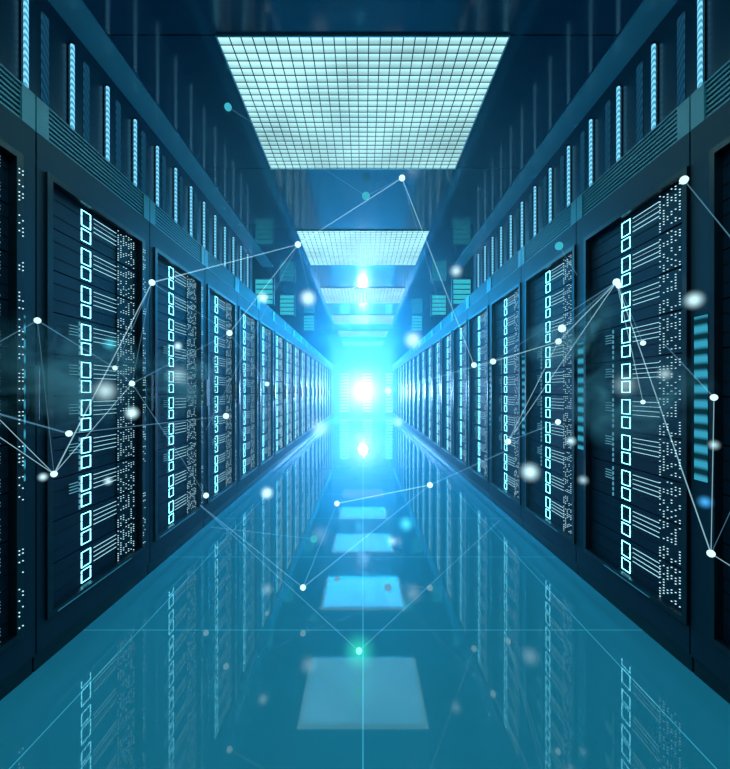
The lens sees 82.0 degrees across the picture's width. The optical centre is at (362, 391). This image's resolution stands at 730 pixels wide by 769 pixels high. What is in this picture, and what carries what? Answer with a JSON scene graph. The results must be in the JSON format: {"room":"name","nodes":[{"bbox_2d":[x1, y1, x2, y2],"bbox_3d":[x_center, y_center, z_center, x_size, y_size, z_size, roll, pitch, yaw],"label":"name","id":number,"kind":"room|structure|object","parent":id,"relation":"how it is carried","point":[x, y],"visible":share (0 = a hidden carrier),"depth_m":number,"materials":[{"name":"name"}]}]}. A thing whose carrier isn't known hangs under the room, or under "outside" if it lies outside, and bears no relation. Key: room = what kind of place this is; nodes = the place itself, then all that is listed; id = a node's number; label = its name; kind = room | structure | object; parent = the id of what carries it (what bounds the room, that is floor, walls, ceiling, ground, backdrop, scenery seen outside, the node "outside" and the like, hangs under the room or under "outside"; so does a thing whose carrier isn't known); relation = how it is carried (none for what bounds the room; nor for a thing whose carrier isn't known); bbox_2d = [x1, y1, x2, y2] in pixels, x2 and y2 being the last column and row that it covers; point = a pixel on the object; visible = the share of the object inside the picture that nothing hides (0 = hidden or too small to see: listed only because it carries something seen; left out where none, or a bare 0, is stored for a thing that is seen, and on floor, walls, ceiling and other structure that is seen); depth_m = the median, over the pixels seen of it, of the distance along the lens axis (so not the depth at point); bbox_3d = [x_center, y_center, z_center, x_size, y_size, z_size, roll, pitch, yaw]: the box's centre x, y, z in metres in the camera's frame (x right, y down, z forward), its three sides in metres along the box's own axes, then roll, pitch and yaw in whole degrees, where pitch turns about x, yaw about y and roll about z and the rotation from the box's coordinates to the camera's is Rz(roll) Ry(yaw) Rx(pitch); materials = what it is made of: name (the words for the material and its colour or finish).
{"room":"server room","nodes":[
{"label":"server room","id":0,"kind":"room"},
{"bbox_2d":[0,0,251,290],"bbox_3d":[-1.627,-1.542,2.175,0.120,0.832,7.550,0,0,0],"label":"wall","id":1,"kind":"structure","parent":0,"point":[60,33],"depth_m":2.47,"materials":[{"name":"blue metal"}]},
{"bbox_2d":[20,0,48,106],"bbox_3d":[-1.550,-1.497,2.001,0.032,0.730,0.168,0,0,0],"label":"light strip","id":2,"kind":"object","parent":1,"relation":"attached to","point":[24,4],"visible":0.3,"depth_m":1.93,"materials":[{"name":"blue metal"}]},
{"bbox_2d":[68,41,89,143],"bbox_3d":[-1.550,-1.497,2.310,0.032,0.730,0.168,0,0,0],"label":"light strip","id":3,"kind":"object","parent":1,"relation":"attached to","point":[71,45],"visible":0.57,"depth_m":2.24,"materials":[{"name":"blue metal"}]},
{"bbox_2d":[104,84,120,171],"bbox_3d":[-1.550,-1.497,2.619,0.032,0.730,0.168,0,0,0],"label":"light strip","id":4,"kind":"object","parent":1,"relation":"attached to","point":[107,86],"visible":0.57,"depth_m":2.55,"materials":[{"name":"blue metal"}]},
{"bbox_2d":[132,117,145,194],"bbox_3d":[-1.550,-1.497,2.928,0.032,0.730,0.168,0,0,0],"label":"light strip","id":5,"kind":"object","parent":1,"relation":"attached to","point":[134,120],"visible":0.57,"depth_m":2.86,"materials":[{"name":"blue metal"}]},
{"bbox_2d":[154,144,165,212],"bbox_3d":[-1.550,-1.497,3.237,0.032,0.730,0.168,0,0,0],"label":"light strip","id":6,"kind":"object","parent":1,"relation":"attached to","point":[156,148],"visible":0.57,"depth_m":3.16,"materials":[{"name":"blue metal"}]},
{"bbox_2d":[48,0,272,266],"bbox_3d":[-1.484,-1.952,2.475,0.165,0.011,8.150,0,0,0],"label":"trim","id":7,"kind":"structure","parent":1,"relation":"attached to","point":[75,13],"depth_m":2.81,"materials":[{"name":"paint"}]},
{"bbox_2d":[173,166,182,227],"bbox_3d":[-1.550,-1.497,3.546,0.032,0.730,0.168,0,0,0],"label":"light strip","id":8,"kind":"object","parent":1,"relation":"attached to","point":[175,168],"visible":0.57,"depth_m":3.48,"materials":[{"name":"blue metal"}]},
{"bbox_2d":[189,185,196,240],"bbox_3d":[-1.550,-1.497,3.855,0.032,0.730,0.168,0,0,0],"label":"light strip","id":9,"kind":"object","parent":1,"relation":"attached to","point":[190,186],"visible":0.57,"depth_m":3.78,"materials":[{"name":"blue plastic"}]},
{"bbox_2d":[202,200,208,251],"bbox_3d":[-1.550,-1.497,4.164,0.032,0.730,0.168,0,0,0],"label":"light strip","id":10,"kind":"object","parent":1,"relation":"attached to","point":[204,201],"visible":0.57,"depth_m":4.09,"materials":[{"name":"blue plastic"}]},
{"bbox_2d":[213,214,218,260],"bbox_3d":[-1.550,-1.497,4.473,0.032,0.730,0.168,0,0,0],"label":"light strip","id":11,"kind":"object","parent":1,"relation":"attached to","point":[214,215],"visible":0.57,"depth_m":4.39,"materials":[{"name":"blue plastic"}]},
{"bbox_2d":[223,226,227,268],"bbox_3d":[-1.550,-1.497,4.782,0.032,0.730,0.168,0,0,0],"label":"light strip","id":12,"kind":"object","parent":1,"relation":"attached to","point":[224,227],"visible":0.57,"depth_m":4.70,"materials":[{"name":"blue plastic"}]},
{"bbox_2d":[232,236,236,276],"bbox_3d":[-1.550,-1.497,5.091,0.032,0.730,0.168,0,0,0],"label":"light strip","id":13,"kind":"object","parent":1,"relation":"attached to","point":[233,237],"visible":0.57,"depth_m":5.02,"materials":[{"name":"blue plastic"}]},
{"bbox_2d":[239,245,243,283],"bbox_3d":[-1.550,-1.497,5.400,0.032,0.730,0.168,0,0,0],"label":"light strip","id":14,"kind":"object","parent":1,"relation":"attached to","point":[241,251],"visible":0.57,"depth_m":5.33,"materials":[{"name":"blue plastic"}]},
{"bbox_2d":[246,253,249,288],"bbox_3d":[-1.550,-1.497,5.709,0.032,0.730,0.168,0,0,0],"label":"light strip","id":15,"kind":"object","parent":1,"relation":"attached to","point":[247,253],"visible":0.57,"depth_m":5.63,"materials":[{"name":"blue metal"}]},
{"bbox_2d":[83,0,642,350],"bbox_3d":[0.000,-2.009,9.200,6.600,0.100,21.600,0,0,0],"label":"ceiling","id":16,"kind":"structure","parent":0,"point":[172,47],"depth_m":3.15,"materials":[{"name":"tile"}]},
{"bbox_2d":[254,262,274,305],"bbox_3d":[-1.485,-1.631,6.325,0.300,0.655,0.050,0,0,0],"label":"panel","id":17,"kind":"object","parent":16,"relation":"hanging from","point":[267,302],"visible":0.88,"depth_m":6.31,"materials":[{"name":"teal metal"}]},
{"bbox_2d":[279,288,294,315],"bbox_3d":[-1.429,-1.696,7.925,0.300,0.525,0.050,0,0,0],"label":"panel","id":18,"kind":"object","parent":16,"relation":"hanging from","point":[283,297],"visible":0.99,"depth_m":7.91,"materials":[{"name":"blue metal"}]},
{"bbox_2d":[303,315,314,331],"bbox_3d":[-1.363,-1.746,10.625,0.300,0.425,0.050,0,0,0],"label":"panel","id":19,"kind":"object","parent":16,"relation":"hanging from","point":[304,316],"visible":1,"depth_m":10.61,"materials":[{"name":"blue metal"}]},
{"bbox_2d":[215,34,510,169],"bbox_3d":[0.000,-1.952,2.985,1.616,0.013,1.376,0,0,0],"label":"recessed light","id":20,"kind":"object","parent":16,"relation":"in","point":[310,101],"visible":1,"depth_m":2.76,"materials":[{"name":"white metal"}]},
{"bbox_2d":[296,230,429,264],"bbox_3d":[0.000,-1.952,5.765,1.616,0.013,1.376,0,0,0],"label":"recessed light","id":21,"kind":"object","parent":16,"relation":"in","point":[321,247],"visible":1,"depth_m":5.64,"materials":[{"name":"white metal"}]},
{"bbox_2d":[320,287,405,303],"bbox_3d":[0.000,-1.952,8.545,1.616,0.013,1.376,0,0,0],"label":"recessed light","id":22,"kind":"object","parent":16,"relation":"in","point":[332,295],"visible":1,"depth_m":8.49,"materials":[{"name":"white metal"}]},
{"bbox_2d":[331,315,394,323],"bbox_3d":[0.000,-1.952,11.325,1.616,0.013,1.376,0,0,0],"label":"recessed light","id":23,"kind":"object","parent":16,"relation":"in","point":[338,319],"visible":1,"depth_m":11.31,"materials":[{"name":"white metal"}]},
{"bbox_2d":[332,316,393,320],"bbox_3d":[0.000,-1.955,11.325,1.600,0.004,1.360,0,0,0],"label":"diffuser","id":24,"kind":"object","parent":23,"relation":"attached to","point":[335,318],"depth_m":11.15,"materials":[{"name":"plastic"}]},
{"bbox_2d":[338,331,387,336],"bbox_3d":[0.000,-1.952,14.105,1.616,0.013,1.376,0,0,0],"label":"recessed light","id":25,"kind":"object","parent":16,"relation":"in","point":[341,333],"visible":1,"depth_m":13.99,"materials":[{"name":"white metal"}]},
{"bbox_2d":[339,334,386,336],"bbox_3d":[0.000,-1.955,14.105,1.600,0.004,1.360,0,0,0],"label":"diffuser","id":26,"kind":"object","parent":25,"relation":"attached to","point":[341,335],"depth_m":14.50,"materials":[{"name":"plastic"}]},
{"bbox_2d":[342,341,383,345],"bbox_3d":[0.000,-1.952,16.885,1.616,0.013,1.376,0,0,0],"label":"recessed light","id":27,"kind":"object","parent":16,"relation":"in","point":[345,343],"visible":1,"depth_m":16.88,"materials":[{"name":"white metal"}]},
{"bbox_2d":[411,315,422,331],"bbox_3d":[1.363,-1.746,10.625,0.300,0.425,0.050,0,0,0],"label":"panel","id":28,"kind":"object","parent":16,"relation":"hanging from","point":[412,316],"visible":1,"depth_m":10.61,"materials":[{"name":"blue metal"}]},
{"bbox_2d":[431,288,446,315],"bbox_3d":[1.429,-1.696,7.925,0.300,0.525,0.050,0,0,0],"label":"panel","id":29,"kind":"object","parent":16,"relation":"hanging from","point":[435,297],"visible":0.99,"depth_m":7.91,"materials":[{"name":"blue metal"}]},
{"bbox_2d":[451,262,471,305],"bbox_3d":[1.485,-1.631,6.325,0.300,0.655,0.050,0,0,0],"label":"panel","id":30,"kind":"object","parent":16,"relation":"hanging from","point":[453,302],"visible":0.87,"depth_m":6.31,"materials":[{"name":"blue metal"}]},
{"bbox_2d":[318,351,407,366],"bbox_3d":[0.000,-0.447,19.950,6.600,3.025,0.100,0,0,0],"label":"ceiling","id":31,"kind":"structure","parent":0,"point":[337,358],"depth_m":19.90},
{"bbox_2d":[0,416,729,768],"bbox_3d":[0.000,1.116,9.200,6.600,0.100,21.600,0,0,0],"label":"floor","id":32,"kind":"structure","parent":0,"point":[482,648],"depth_m":1.71,"materials":[{"name":"tile"}]},
{"bbox_2d":[0,63,39,700],"bbox_3d":[-1.723,-0.029,1.168,1.034,2.190,0.842,0,0,0],"label":"rack","id":33,"kind":"object","parent":32,"relation":"on","point":[19,374],"visible":1,"depth_m":1.50,"materials":[{"name":"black metal"}]},
{"bbox_2d":[0,63,34,129],"bbox_3d":[-1.265,-1.056,1.168,0.050,0.135,0.842,0,0,0],"label":"grille","id":34,"kind":"object","parent":33,"relation":"attached to","point":[16,99],"depth_m":1.51,"materials":[{"name":"blue metal"}]},
{"bbox_2d":[0,96,152,671],"bbox_3d":[-1.723,-0.029,2.018,1.034,2.190,0.842,0,0,0],"label":"rack","id":35,"kind":"object","parent":32,"relation":"on","point":[92,279],"visible":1,"depth_m":1.90,"materials":[{"name":"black metal"}]},
{"bbox_2d":[35,96,148,220],"bbox_3d":[-1.265,-1.056,2.018,0.050,0.135,0.842,0,0,0],"label":"grille","id":36,"kind":"object","parent":35,"relation":"attached to","point":[50,128],"depth_m":1.89,"materials":[{"name":"blue metal"}]},
{"bbox_2d":[80,199,207,574],"bbox_3d":[-1.723,-0.029,2.868,1.034,2.190,0.842,0,0,0],"label":"rack","id":37,"kind":"object","parent":32,"relation":"on","point":[176,300],"visible":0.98,"depth_m":2.80,"materials":[{"name":"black metal"}]},
{"bbox_2d":[149,199,204,265],"bbox_3d":[-1.265,-1.056,2.868,0.050,0.135,0.842,0,0,0],"label":"grille","id":38,"kind":"object","parent":37,"relation":"attached to","point":[159,220],"depth_m":2.79,"materials":[{"name":"blue metal"}]},
{"bbox_2d":[158,249,239,527],"bbox_3d":[-1.723,-0.029,3.718,1.034,2.190,0.842,0,0,0],"label":"rack","id":39,"kind":"object","parent":32,"relation":"on","point":[220,315],"visible":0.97,"depth_m":3.72,"materials":[{"name":"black metal"}]},
{"bbox_2d":[205,249,236,290],"bbox_3d":[-1.265,-1.056,3.718,0.050,0.135,0.842,0,0,0],"label":"grille","id":40,"kind":"object","parent":39,"relation":"attached to","point":[213,266],"depth_m":3.66,"materials":[{"name":"blue metal"}]},
{"bbox_2d":[211,278,260,499],"bbox_3d":[-1.723,-0.029,4.568,1.034,2.190,0.842,0,0,0],"label":"rack","id":41,"kind":"object","parent":32,"relation":"on","point":[247,301],"visible":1,"depth_m":4.59,"materials":[{"name":"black metal"}]},
{"bbox_2d":[237,278,258,308],"bbox_3d":[-1.265,-1.056,4.568,0.050,0.135,0.842,0,0,0],"label":"grille","id":42,"kind":"object","parent":41,"relation":"attached to","point":[243,291],"depth_m":4.53,"materials":[{"name":"blue metal"}]},
{"bbox_2d":[226,298,275,480],"bbox_3d":[-1.723,-0.029,5.418,1.034,2.190,0.842,0,0,0],"label":"rack","id":43,"kind":"object","parent":32,"relation":"on","point":[266,314],"visible":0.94,"depth_m":5.47,"materials":[{"name":"teal metal"}]},
{"bbox_2d":[259,298,273,320],"bbox_3d":[-1.265,-1.056,5.418,0.050,0.135,0.842,0,0,0],"label":"grille","id":44,"kind":"object","parent":43,"relation":"attached to","point":[264,309],"depth_m":5.41,"materials":[{"name":"blue metal"}]},
{"bbox_2d":[244,312,286,467],"bbox_3d":[-1.723,-0.029,6.268,1.034,2.190,0.842,0,0,0],"label":"rack","id":45,"kind":"object","parent":32,"relation":"on","point":[279,323],"visible":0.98,"depth_m":6.33,"materials":[{"name":"teal metal"}]},
{"bbox_2d":[274,312,284,328],"bbox_3d":[-1.265,-1.056,6.268,0.050,0.135,0.842,0,0,0],"label":"grille","id":46,"kind":"object","parent":45,"relation":"attached to","point":[278,321],"depth_m":6.24,"materials":[{"name":"blue metal"}]},
{"bbox_2d":[284,322,295,458],"bbox_3d":[-1.723,-0.029,7.118,1.034,2.190,0.842,0,0,0],"label":"rack","id":47,"kind":"object","parent":32,"relation":"on","point":[289,331],"visible":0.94,"depth_m":7.21,"materials":[{"name":"teal metal"}]},
{"bbox_2d":[285,322,293,336],"bbox_3d":[-1.265,-1.056,7.118,0.050,0.135,0.842,0,0,0],"label":"grille","id":48,"kind":"object","parent":47,"relation":"attached to","point":[289,330],"depth_m":7.08,"materials":[{"name":"blue metal"}]},
{"bbox_2d":[293,330,301,450],"bbox_3d":[-1.723,-0.029,7.968,1.034,2.190,0.842,0,0,0],"label":"rack","id":49,"kind":"object","parent":32,"relation":"on","point":[297,337],"visible":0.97,"depth_m":8.09,"materials":[{"name":"teal metal"}]},
{"bbox_2d":[300,336,307,444],"bbox_3d":[-1.723,-0.029,8.818,1.034,2.190,0.842,0,0,0],"label":"rack","id":50,"kind":"object","parent":32,"relation":"on","point":[303,341],"visible":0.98,"depth_m":8.91,"materials":[{"name":"teal metal"}]},
{"bbox_2d":[297,345,316,435],"bbox_3d":[-1.723,-0.029,10.518,1.034,2.190,0.842,0,0,0],"label":"rack","id":51,"kind":"object","parent":32,"relation":"on","point":[313,367],"visible":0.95,"depth_m":10.57,"materials":[{"name":"teal metal"}]},
{"bbox_2d":[306,342,312,439],"bbox_3d":[-1.723,-0.029,9.668,1.034,2.190,0.842,0,0,0],"label":"rack","id":52,"kind":"object","parent":32,"relation":"on","point":[309,358],"visible":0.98,"depth_m":9.73,"materials":[{"name":"teal metal"}]},
{"bbox_2d":[303,349,319,431],"bbox_3d":[-1.723,-0.029,11.368,1.034,2.190,0.842,0,0,0],"label":"rack","id":53,"kind":"object","parent":32,"relation":"on","point":[316,351],"visible":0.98,"depth_m":11.46,"materials":[{"name":"teal metal"}]},
{"bbox_2d":[312,357,327,424],"bbox_3d":[-1.723,-0.029,13.918,1.034,2.190,0.842,0,0,0],"label":"rack","id":54,"kind":"object","parent":32,"relation":"on","point":[325,359],"visible":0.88,"depth_m":14.13,"materials":[{"name":"teal metal"}]},
{"bbox_2d":[318,353,322,429],"bbox_3d":[-1.723,-0.029,12.218,1.034,2.190,0.842,0,0,0],"label":"rack","id":55,"kind":"object","parent":32,"relation":"on","point":[320,354],"visible":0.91,"depth_m":12.47,"materials":[{"name":"teal metal"}]},
{"bbox_2d":[321,355,324,426],"bbox_3d":[-1.723,-0.029,13.068,1.034,2.190,0.842,0,0,0],"label":"rack","id":56,"kind":"object","parent":32,"relation":"on","point":[323,365],"visible":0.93,"depth_m":13.32,"materials":[{"name":"teal metal"}]},
{"bbox_2d":[326,360,329,422],"bbox_3d":[-1.723,-0.029,14.768,1.034,2.190,0.842,0,0,0],"label":"rack","id":57,"kind":"object","parent":32,"relation":"on","point":[327,360],"visible":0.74,"depth_m":15.09,"materials":[{"name":"teal metal"}]},
{"bbox_2d":[328,362,330,420],"bbox_3d":[-1.723,-0.029,15.618,1.034,2.190,0.842,0,0,0],"label":"rack","id":58,"kind":"object","parent":32,"relation":"on","point":[329,362],"visible":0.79,"depth_m":15.94,"materials":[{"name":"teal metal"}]},
{"bbox_2d":[332,364,333,417],"bbox_3d":[-1.723,-0.029,17.318,1.034,2.190,0.842,0,0,0],"label":"rack","id":59,"kind":"object","parent":32,"relation":"on","point":[332,364],"visible":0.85,"depth_m":17.58,"materials":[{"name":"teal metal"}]},
{"bbox_2d":[334,367,355,415],"bbox_3d":[-0.820,-0.029,19.150,1.002,2.190,0.900,0,0,0],"label":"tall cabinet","id":60,"kind":"object","parent":32,"relation":"on","point":[344,377],"visible":0.99,"depth_m":18.70,"materials":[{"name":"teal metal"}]},
{"bbox_2d":[356,367,378,415],"bbox_3d":[0.200,-0.029,19.150,1.002,2.190,0.900,0,0,0],"label":"light","id":61,"kind":"object","parent":32,"relation":"on","point":[367,378],"visible":1,"depth_m":18.70,"materials":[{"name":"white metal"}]},
{"bbox_2d":[379,367,391,415],"bbox_3d":[1.220,-0.029,19.150,1.002,2.190,0.900,0,0,0],"label":"tall cabinet","id":62,"kind":"object","parent":32,"relation":"on","point":[385,373],"visible":0.48,"depth_m":18.70,"materials":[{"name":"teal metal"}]},
{"bbox_2d":[392,364,393,417],"bbox_3d":[1.734,-0.029,17.318,1.012,2.190,0.842,0,0,0],"label":"rack","id":63,"kind":"object","parent":32,"relation":"on","point":[393,364],"visible":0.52,"depth_m":17.38,"materials":[{"name":"teal metal"}]},
{"bbox_2d":[395,362,397,420],"bbox_3d":[1.734,-0.029,15.618,1.012,2.190,0.842,0,0,0],"label":"rack","id":64,"kind":"object","parent":32,"relation":"on","point":[396,362],"visible":0.13,"depth_m":15.82,"materials":[{"name":"teal metal"}]},
{"bbox_2d":[397,360,399,422],"bbox_3d":[1.734,-0.029,14.768,1.012,2.190,0.842,0,0,0],"label":"rack","id":65,"kind":"object","parent":32,"relation":"on","point":[398,360],"visible":0.18,"depth_m":14.93,"materials":[{"name":"teal metal"}]},
{"bbox_2d":[402,355,404,426],"bbox_3d":[1.734,-0.029,13.068,1.012,2.190,0.842,0,0,0],"label":"rack","id":66,"kind":"object","parent":32,"relation":"on","point":[403,355],"visible":0.19,"depth_m":13.12,"materials":[{"name":"teal metal"}]},
{"bbox_2d":[404,353,407,429],"bbox_3d":[1.734,-0.029,12.218,1.012,2.190,0.842,0,0,0],"label":"rack","id":67,"kind":"object","parent":32,"relation":"on","point":[405,354],"visible":0.22,"depth_m":12.47,"materials":[{"name":"teal metal"}]},
{"bbox_2d":[399,357,413,424],"bbox_3d":[1.734,-0.029,13.918,1.012,2.190,0.842,0,0,0],"label":"rack","id":68,"kind":"object","parent":32,"relation":"on","point":[400,359],"visible":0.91,"depth_m":14.13,"materials":[{"name":"teal metal"}]},
{"bbox_2d":[411,345,414,435],"bbox_3d":[1.734,-0.029,10.518,1.012,2.190,0.842,0,0,0],"label":"rack","id":69,"kind":"object","parent":32,"relation":"on","point":[413,347],"visible":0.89,"depth_m":10.50,"materials":[{"name":"teal metal"}]},
{"bbox_2d":[407,349,422,431],"bbox_3d":[1.734,-0.029,11.368,1.012,2.190,0.842,0,0,0],"label":"rack","id":70,"kind":"object","parent":32,"relation":"on","point":[409,351],"visible":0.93,"depth_m":11.40,"materials":[{"name":"teal metal"}]},
{"bbox_2d":[415,342,419,439],"bbox_3d":[1.734,-0.029,9.668,1.012,2.190,0.842,0,0,0],"label":"rack","id":71,"kind":"object","parent":32,"relation":"on","point":[417,344],"visible":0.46,"depth_m":9.73,"materials":[{"name":"teal metal"}]},
{"bbox_2d":[419,336,425,444],"bbox_3d":[1.734,-0.029,8.818,1.012,2.190,0.842,0,0,0],"label":"rack","id":72,"kind":"object","parent":32,"relation":"on","point":[422,341],"visible":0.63,"depth_m":8.91,"materials":[{"name":"teal metal"}]},
{"bbox_2d":[425,330,432,450],"bbox_3d":[1.734,-0.029,7.968,1.012,2.190,0.842,0,0,0],"label":"rack","id":73,"kind":"object","parent":32,"relation":"on","point":[428,337],"visible":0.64,"depth_m":8.09,"materials":[{"name":"teal metal"}]},
{"bbox_2d":[432,322,441,458],"bbox_3d":[1.734,-0.029,7.118,1.012,2.190,0.842,0,0,0],"label":"rack","id":74,"kind":"object","parent":32,"relation":"on","point":[436,331],"visible":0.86,"depth_m":7.18,"materials":[{"name":"teal metal"}]},
{"bbox_2d":[441,312,481,467],"bbox_3d":[1.734,-0.029,6.268,1.012,2.190,0.842,0,0,0],"label":"rack","id":75,"kind":"object","parent":32,"relation":"on","point":[446,323],"visible":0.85,"depth_m":6.31,"materials":[{"name":"teal metal"}]},
{"bbox_2d":[452,298,499,480],"bbox_3d":[1.734,-0.029,5.418,1.012,2.190,0.842,0,0,0],"label":"rack","id":76,"kind":"object","parent":32,"relation":"on","point":[459,314],"visible":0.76,"depth_m":5.45,"materials":[{"name":"teal metal"}]},
{"bbox_2d":[452,298,466,320],"bbox_3d":[1.265,-1.056,5.418,0.050,0.135,0.842,0,0,0],"label":"grille","id":77,"kind":"object","parent":76,"relation":"attached to","point":[461,309],"depth_m":5.41,"materials":[{"name":"blue metal"}]},
{"bbox_2d":[467,278,517,499],"bbox_3d":[1.734,-0.029,4.568,1.012,2.190,0.842,0,0,0],"label":"rack","id":78,"kind":"object","parent":32,"relation":"on","point":[478,301],"visible":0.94,"depth_m":4.59,"materials":[{"name":"teal metal"}]},
{"bbox_2d":[467,278,488,308],"bbox_3d":[1.265,-1.056,4.568,0.050,0.135,0.842,0,0,0],"label":"grille","id":79,"kind":"object","parent":78,"relation":"attached to","point":[482,291],"depth_m":4.53,"materials":[{"name":"blue metal"}]},
{"bbox_2d":[489,249,571,527],"bbox_3d":[1.734,-0.029,3.718,1.012,2.190,0.842,0,0,0],"label":"rack","id":80,"kind":"object","parent":32,"relation":"on","point":[504,315],"visible":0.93,"depth_m":3.72,"materials":[{"name":"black metal"}]},
{"bbox_2d":[489,249,520,290],"bbox_3d":[1.265,-1.056,3.718,0.050,0.135,0.842,0,0,0],"label":"grille","id":81,"kind":"object","parent":80,"relation":"attached to","point":[512,266],"depth_m":3.66,"materials":[{"name":"blue metal"}]},
{"bbox_2d":[521,199,645,574],"bbox_3d":[1.734,-0.029,2.868,1.012,2.190,0.842,0,0,0],"label":"rack","id":82,"kind":"object","parent":32,"relation":"on","point":[549,299],"visible":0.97,"depth_m":2.81,"materials":[{"name":"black metal"}]},
{"bbox_2d":[521,199,576,265],"bbox_3d":[1.265,-1.056,2.868,0.050,0.135,0.842,0,0,0],"label":"grille","id":83,"kind":"object","parent":82,"relation":"attached to","point":[566,220],"depth_m":2.79,"materials":[{"name":"blue metal"}]},
{"bbox_2d":[577,96,728,671],"bbox_3d":[1.734,-0.029,2.018,1.012,2.190,0.842,0,0,0],"label":"rack","id":84,"kind":"object","parent":32,"relation":"on","point":[634,457],"visible":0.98,"depth_m":1.90,"materials":[{"name":"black metal"}]},
{"bbox_2d":[577,96,690,220],"bbox_3d":[1.265,-1.056,2.018,0.050,0.135,0.842,0,0,0],"label":"grille","id":85,"kind":"object","parent":84,"relation":"attached to","point":[675,128],"depth_m":1.89,"materials":[{"name":"blue metal"}]},
{"bbox_2d":[691,60,729,703],"bbox_3d":[1.734,-0.029,1.168,1.012,2.190,0.842,0,0,0],"label":"rack","id":86,"kind":"object","parent":32,"relation":"on","point":[710,103],"visible":0.99,"depth_m":1.49,"materials":[{"name":"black metal"}]},
{"bbox_2d":[691,60,729,129],"bbox_3d":[1.265,-1.056,1.168,0.050,0.135,0.842,0,0,0],"label":"grille","id":87,"kind":"object","parent":86,"relation":"attached to","point":[713,95],"depth_m":1.51,"materials":[{"name":"blue metal"}]},
{"bbox_2d":[300,482,432,654],"bbox_3d":[0.238,0.718,2.610,1.189,0.560,2.013,0,0,39],"label":"light network","id":88,"kind":"object","parent":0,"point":[314,538],"visible":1,"depth_m":2.38,"materials":[{"name":"white"}]},
{"bbox_2d":[34,103,717,556],"bbox_3d":[-0.689,-0.627,2.944,3.986,2.570,4.255,0,0,-14],"label":"light network","id":89,"kind":"object","parent":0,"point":[684,179],"depth_m":2.27,"materials":[{"name":"white"}]},
{"bbox_2d":[474,0,729,290],"bbox_3d":[1.627,-1.542,2.175,0.120,0.832,7.550,0,0,0],"label":"wall","id":90,"kind":"structure","parent":0,"point":[717,11],"depth_m":2.46,"materials":[{"name":"blue metal"}]},
{"bbox_2d":[476,253,479,288],"bbox_3d":[1.550,-1.497,5.709,0.032,0.730,0.168,0,0,0],"label":"light strip","id":91,"kind":"object","parent":90,"relation":"attached to","point":[477,253],"visible":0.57,"depth_m":5.63,"materials":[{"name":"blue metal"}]},
{"bbox_2d":[482,245,486,283],"bbox_3d":[1.550,-1.497,5.400,0.032,0.730,0.168,0,0,0],"label":"light strip","id":92,"kind":"object","parent":90,"relation":"attached to","point":[484,251],"visible":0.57,"depth_m":5.33,"materials":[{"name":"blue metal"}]},
{"bbox_2d":[489,236,493,276],"bbox_3d":[1.550,-1.497,5.091,0.032,0.730,0.168,0,0,0],"label":"light strip","id":93,"kind":"object","parent":90,"relation":"attached to","point":[492,237],"visible":0.57,"depth_m":5.02,"materials":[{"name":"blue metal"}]},
{"bbox_2d":[498,226,502,268],"bbox_3d":[1.550,-1.497,4.782,0.032,0.730,0.168,0,0,0],"label":"light strip","id":94,"kind":"object","parent":90,"relation":"attached to","point":[501,227],"visible":0.57,"depth_m":4.70,"materials":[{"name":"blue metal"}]},
{"bbox_2d":[507,214,512,260],"bbox_3d":[1.550,-1.497,4.473,0.032,0.730,0.168,0,0,0],"label":"light strip","id":95,"kind":"object","parent":90,"relation":"attached to","point":[510,215],"visible":0.57,"depth_m":4.39,"materials":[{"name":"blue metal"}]},
{"bbox_2d":[517,200,523,251],"bbox_3d":[1.550,-1.497,4.164,0.032,0.730,0.168,0,0,0],"label":"light strip","id":96,"kind":"object","parent":90,"relation":"attached to","point":[521,201],"visible":0.57,"depth_m":4.09,"materials":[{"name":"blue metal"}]},
{"bbox_2d":[529,185,536,240],"bbox_3d":[1.550,-1.497,3.855,0.032,0.730,0.168,0,0,0],"label":"light strip","id":97,"kind":"object","parent":90,"relation":"attached to","point":[534,186],"visible":0.57,"depth_m":3.78,"materials":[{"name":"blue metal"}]},
{"bbox_2d":[543,166,552,227],"bbox_3d":[1.550,-1.497,3.546,0.032,0.730,0.168,0,0,0],"label":"light strip","id":98,"kind":"object","parent":90,"relation":"attached to","point":[550,168],"visible":0.57,"depth_m":3.48,"materials":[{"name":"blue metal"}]},
{"bbox_2d":[453,0,677,266],"bbox_3d":[1.484,-1.952,2.475,0.165,0.011,8.150,0,0,0],"label":"trim","id":99,"kind":"structure","parent":90,"relation":"attached to","point":[650,13],"depth_m":2.81,"materials":[{"name":"paint"}]},
{"bbox_2d":[560,144,571,212],"bbox_3d":[1.550,-1.497,3.237,0.032,0.730,0.168,0,0,0],"label":"light strip","id":100,"kind":"object","parent":90,"relation":"attached to","point":[569,148],"visible":0.57,"depth_m":3.16,"materials":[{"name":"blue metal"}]},
{"bbox_2d":[580,117,593,194],"bbox_3d":[1.550,-1.497,2.928,0.032,0.730,0.168,0,0,0],"label":"light strip","id":101,"kind":"object","parent":90,"relation":"attached to","point":[591,120],"visible":0.57,"depth_m":2.86,"materials":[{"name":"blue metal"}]},
{"bbox_2d":[605,84,621,171],"bbox_3d":[1.550,-1.497,2.619,0.032,0.730,0.168,0,0,0],"label":"light strip","id":102,"kind":"object","parent":90,"relation":"attached to","point":[618,86],"visible":0.57,"depth_m":2.55,"materials":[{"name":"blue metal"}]},
{"bbox_2d":[636,41,657,143],"bbox_3d":[1.550,-1.497,2.310,0.032,0.730,0.168,0,0,0],"label":"light strip","id":103,"kind":"object","parent":90,"relation":"attached to","point":[654,45],"visible":0.57,"depth_m":2.24,"materials":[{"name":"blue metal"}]},
{"bbox_2d":[677,0,705,106],"bbox_3d":[1.550,-1.497,2.001,0.032,0.730,0.168,0,0,0],"label":"light strip","id":104,"kind":"object","parent":90,"relation":"attached to","point":[701,4],"visible":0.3,"depth_m":1.93,"materials":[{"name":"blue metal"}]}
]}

